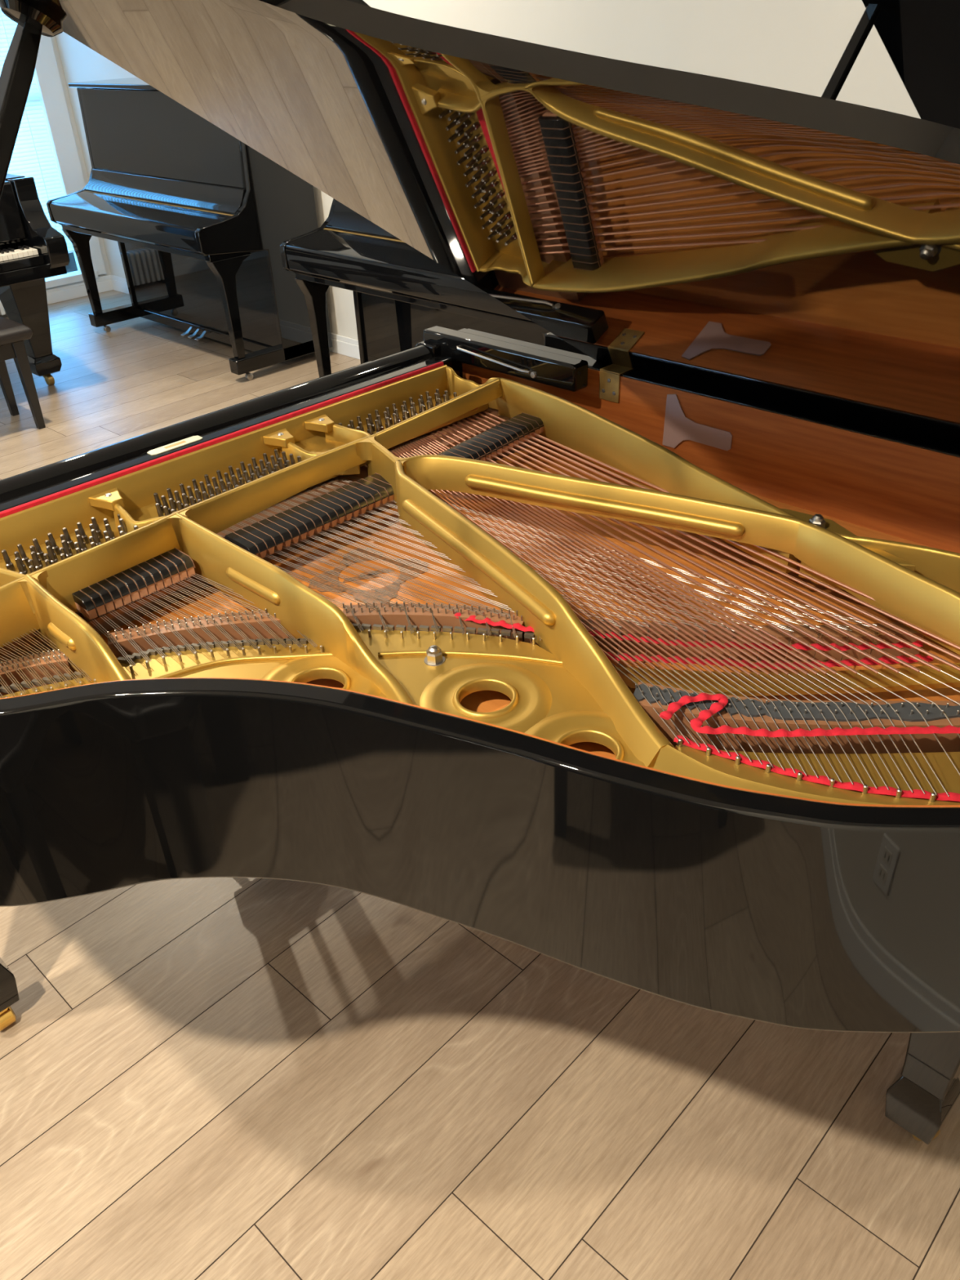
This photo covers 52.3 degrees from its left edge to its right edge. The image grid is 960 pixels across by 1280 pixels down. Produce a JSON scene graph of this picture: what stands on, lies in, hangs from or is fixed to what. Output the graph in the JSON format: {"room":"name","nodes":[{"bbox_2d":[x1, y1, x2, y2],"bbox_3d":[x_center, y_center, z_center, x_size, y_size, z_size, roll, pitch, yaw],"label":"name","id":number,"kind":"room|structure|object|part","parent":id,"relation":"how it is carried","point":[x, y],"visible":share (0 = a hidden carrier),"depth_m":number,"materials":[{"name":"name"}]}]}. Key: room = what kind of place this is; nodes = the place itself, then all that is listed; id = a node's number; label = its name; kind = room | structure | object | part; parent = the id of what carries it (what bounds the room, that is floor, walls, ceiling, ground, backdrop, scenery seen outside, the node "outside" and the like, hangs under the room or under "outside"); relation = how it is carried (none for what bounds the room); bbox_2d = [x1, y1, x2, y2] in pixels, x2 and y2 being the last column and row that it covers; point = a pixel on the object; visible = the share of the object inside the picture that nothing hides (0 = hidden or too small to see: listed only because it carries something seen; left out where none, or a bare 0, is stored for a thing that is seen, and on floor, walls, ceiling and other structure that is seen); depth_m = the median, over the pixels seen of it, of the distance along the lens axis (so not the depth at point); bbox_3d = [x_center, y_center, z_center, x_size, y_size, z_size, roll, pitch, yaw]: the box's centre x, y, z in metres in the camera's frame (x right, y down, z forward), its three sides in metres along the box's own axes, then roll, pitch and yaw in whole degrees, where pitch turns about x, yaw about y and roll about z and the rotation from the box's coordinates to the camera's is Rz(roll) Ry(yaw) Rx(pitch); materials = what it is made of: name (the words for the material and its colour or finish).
{"room":"piano showroom","nodes":[
{"label":"piano showroom","id":0,"kind":"room"},
{"bbox_2d":[50,35,111,276],"bbox_3d":[-5.090,-2.295,4.377,0.120,2.700,6.760,26,43,37],"label":"wall","id":1,"kind":"structure","parent":0,"point":[53,38],"depth_m":6.49,"materials":[{"name":"paint"}]},
{"bbox_2d":[0,274,113,315],"bbox_3d":[-4.990,-1.182,5.041,0.016,0.105,6.760,26,43,37],"label":"baseboard","id":2,"kind":"structure","parent":1,"relation":"attached to","point":[75,290],"depth_m":6.84,"materials":[{"name":"white paint"}]},
{"bbox_2d":[33,35,106,288],"bbox_3d":[-3.054,-3.407,6.112,0.130,2.315,0.890,26,43,37],"label":"window","id":3,"kind":"structure","parent":1,"relation":"in","point":[46,75],"depth_m":6.43,"materials":[{"name":"white paint"}]},
{"bbox_2d":[0,8,74,253],"bbox_3d":[-3.061,-3.419,6.069,0.040,2.068,0.640,26,43,37],"label":"window blind","id":4,"kind":"object","parent":3,"relation":"attached to","point":[33,156],"visible":0.34,"depth_m":6.36,"materials":[{"name":"white fabric"}]},
{"bbox_3d":[-2.912,-3.500,6.176,0.003,2.020,0.003,26,43,37],"label":"ladder cord","id":5,"kind":"part","parent":4,"relation":"part of","materials":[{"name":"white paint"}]},
{"bbox_3d":[-3.027,-2.445,6.713,0.130,0.047,0.800,26,43,37],"label":"sill","id":6,"kind":"part","parent":3,"relation":"part of","materials":[{"name":"white paint"}]},
{"bbox_2d":[0,252,959,1279],"bbox_3d":[-2.303,0.209,2.838,10.700,0.050,9.960,26,43,37],"label":"floor","id":7,"kind":"structure","parent":0,"point":[202,1078],"depth_m":1.71,"materials":[{"name":"brown wood"}]},
{"bbox_2d":[0,300,5,315],"bbox_3d":[-3.201,-2.226,6.392,0.140,0.250,0.420,26,43,37],"label":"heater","id":8,"kind":"object","parent":7,"relation":"on","point":[2,312],"visible":0.05,"depth_m":6.41,"materials":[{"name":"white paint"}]},
{"bbox_2d":[0,315,45,429],"bbox_3d":[-2.463,-1.120,4.411,0.384,0.486,0.869,26,43,37],"label":"piano bench","id":9,"kind":"object","parent":7,"relation":"on","point":[13,334],"visible":1,"depth_m":4.50,"materials":[{"name":"black wood"}]},
{"bbox_3d":[-2.313,-1.291,4.731,0.052,0.415,0.052,26,43,37],"label":"leg","id":10,"kind":"part","parent":9,"relation":"part of","materials":[{"name":"black wood"}]},
{"bbox_3d":[-2.471,-1.294,4.299,0.384,0.071,0.869,26,43,37],"label":"seat","id":11,"kind":"part","parent":9,"relation":"part of","materials":[{"name":"black leather"}]},
{"bbox_3d":[-2.105,-1.188,4.557,0.052,0.415,0.052,26,43,37],"label":"leg","id":12,"kind":"part","parent":9,"relation":"part of","materials":[{"name":"black wood"}]},
{"bbox_2d":[0,173,69,385],"bbox_3d":[-3.070,-1.667,4.809,1.665,1.020,1.519,26,43,37],"label":"grand piano","id":13,"kind":"object","parent":7,"relation":"on","point":[32,251],"visible":0.97,"depth_m":4.64,"materials":[{"name":"black paint"}]},
{"bbox_3d":[-3.185,-2.131,4.620,1.396,0.022,1.511,26,43,37],"label":"lid","id":14,"kind":"part","parent":13,"relation":"part of","materials":[{"name":"black paint"}]},
{"bbox_3d":[-2.342,-1.698,5.048,0.249,0.445,0.199,26,43,37],"label":"leg","id":15,"kind":"part","parent":13,"relation":"part of","materials":[{"name":"black paint"}]},
{"bbox_3d":[-2.085,-1.976,4.628,0.255,0.382,0.098,26,43,37],"label":"arm","id":16,"kind":"part","parent":13,"relation":"part of","materials":[{"name":"black paint"}]},
{"bbox_2d":[46,77,332,380],"bbox_3d":[-1.667,-2.299,5.391,1.650,1.340,0.713,26,43,37],"label":"upright piano","id":17,"kind":"object","parent":7,"relation":"on","point":[199,219],"visible":0.93,"depth_m":5.17,"materials":[{"name":"black paint"}]},
{"bbox_3d":[-2.338,-2.237,5.907,0.060,0.498,0.237,26,43,37],"label":"leg","id":18,"kind":"part","parent":17,"relation":"part of","materials":[{"name":"black paint"}]},
{"bbox_3d":[-1.586,-2.916,5.124,1.650,0.023,0.405,26,43,37],"label":"lid","id":19,"kind":"part","parent":17,"relation":"part of","materials":[{"name":"black paint"}]},
{"bbox_3d":[-1.694,-2.662,5.145,1.542,0.407,0.039,26,43,37],"label":"panel","id":20,"kind":"part","parent":17,"relation":"part of","materials":[{"name":"black paint"}]},
{"bbox_3d":[-1.621,-2.059,5.588,1.542,0.518,0.025,26,43,37],"label":"panel","id":21,"kind":"part","parent":17,"relation":"part of","materials":[{"name":"black paint"}]},
{"bbox_3d":[-1.615,-1.815,5.739,1.546,0.055,0.040,26,43,37],"label":"rail","id":22,"kind":"part","parent":17,"relation":"part of","materials":[{"name":"black paint"}]},
{"bbox_3d":[-1.236,-1.693,4.985,0.060,0.498,0.237,26,43,37],"label":"leg","id":23,"kind":"part","parent":17,"relation":"part of","materials":[{"name":"black paint"}]},
{"bbox_2d":[280,198,550,377],"bbox_3d":[-0.076,-1.536,4.095,1.590,1.340,0.713,26,43,37],"label":"upright piano","id":24,"kind":"object","parent":7,"relation":"on","point":[400,292],"visible":0.2,"depth_m":4.18,"materials":[{"name":"black paint"}]},
{"bbox_3d":[-0.724,-1.463,4.592,0.060,0.498,0.237,26,43,37],"label":"leg","id":25,"kind":"part","parent":24,"relation":"part of","materials":[{"name":"black paint"}]},
{"bbox_3d":[-0.029,-1.295,4.292,1.482,0.518,0.025,26,43,37],"label":"panel","id":26,"kind":"part","parent":24,"relation":"part of","materials":[{"name":"black paint"}]},
{"bbox_2d":[0,0,959,1144],"bbox_3d":[-0.012,-0.056,1.357,1.916,1.823,1.495,26,43,37],"label":"grand piano","id":27,"kind":"object","parent":7,"relation":"on","point":[447,626],"visible":1,"depth_m":1.14,"materials":[{"name":"black paint"}]},
{"bbox_2d":[0,0,62,36],"bbox_3d":[-0.471,-0.657,1.024,0.066,0.043,0.058,26,43,37],"label":"cup","id":28,"kind":"object","parent":27,"relation":"on","point":[33,18],"depth_m":1.01,"materials":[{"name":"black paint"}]},
{"bbox_3d":[-0.273,-0.215,1.702,0.033,0.010,0.981,25,42,36],"label":"damper rail","id":29,"kind":"part","parent":27,"relation":"part of","materials":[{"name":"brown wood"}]},
{"bbox_3d":[-0.531,-0.340,1.702,0.024,0.001,0.101,26,43,37],"label":"label plate","id":30,"kind":"part","parent":27,"relation":"part of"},
{"bbox_3d":[-0.531,-0.341,1.703,0.009,0.001,0.040,26,43,37],"label":"label panel","id":31,"kind":"part","parent":27,"relation":"part of","materials":[{"name":"gold metal"}]},
{"bbox_3d":[-0.135,-0.577,2.285,0.255,0.298,0.145,26,43,37],"label":"arm","id":32,"kind":"part","parent":27,"relation":"part of","materials":[{"name":"black paint"}]},
{"bbox_3d":[0.078,0.015,1.284,1.557,0.055,1.406,26,43,37],"label":"iron frame","id":33,"kind":"part","parent":27,"relation":"part of","materials":[{"name":"gold metal"}]},
{"bbox_3d":[0.258,-0.405,0.976,1.318,0.806,1.272,26,43,37],"label":"lid","id":34,"kind":"part","parent":27,"relation":"part of","materials":[{"name":"black wood"}]},
{"bbox_2d":[662,394,732,450],"bbox_3d":[0.400,-0.391,1.797,0.146,0.103,0.002,26,43,37],"label":"plastic template","id":35,"kind":"object","parent":27,"relation":"attached to","point":[677,428],"visible":1,"depth_m":1.81,"materials":[{"name":"clear"}]},
{"bbox_3d":[0.697,0.438,1.379,0.124,0.585,0.124,26,43,37],"label":"leg","id":36,"kind":"part","parent":27,"relation":"part of","materials":[{"name":"black paint"}]},
{"bbox_2d":[544,0,959,355],"bbox_3d":[1.216,-0.641,2.221,1.916,1.769,1.504,26,43,37],"label":"grand piano","id":37,"kind":"object","parent":7,"relation":"on","point":[921,38],"visible":0.04,"depth_m":1.98,"materials":[{"name":"black paint"}]},
{"bbox_3d":[1.497,-0.990,1.863,1.330,0.790,1.247,26,43,37],"label":"lid","id":38,"kind":"part","parent":37,"relation":"part of","materials":[{"name":"black paint"}]},
{"bbox_2d":[55,0,920,339],"bbox_3d":[0.036,-2.364,4.114,7.900,2.700,0.120,26,43,37],"label":"wall","id":39,"kind":"structure","parent":0,"point":[797,46],"depth_m":3.41,"materials":[{"name":"paint"}]},
{"bbox_2d":[110,274,359,359],"bbox_3d":[0.040,-1.247,4.778,7.500,0.105,0.016,26,43,37],"label":"baseboard","id":40,"kind":"structure","parent":39,"relation":"attached to","point":[341,344],"depth_m":5.46,"materials":[{"name":"white paint"}]}
]}

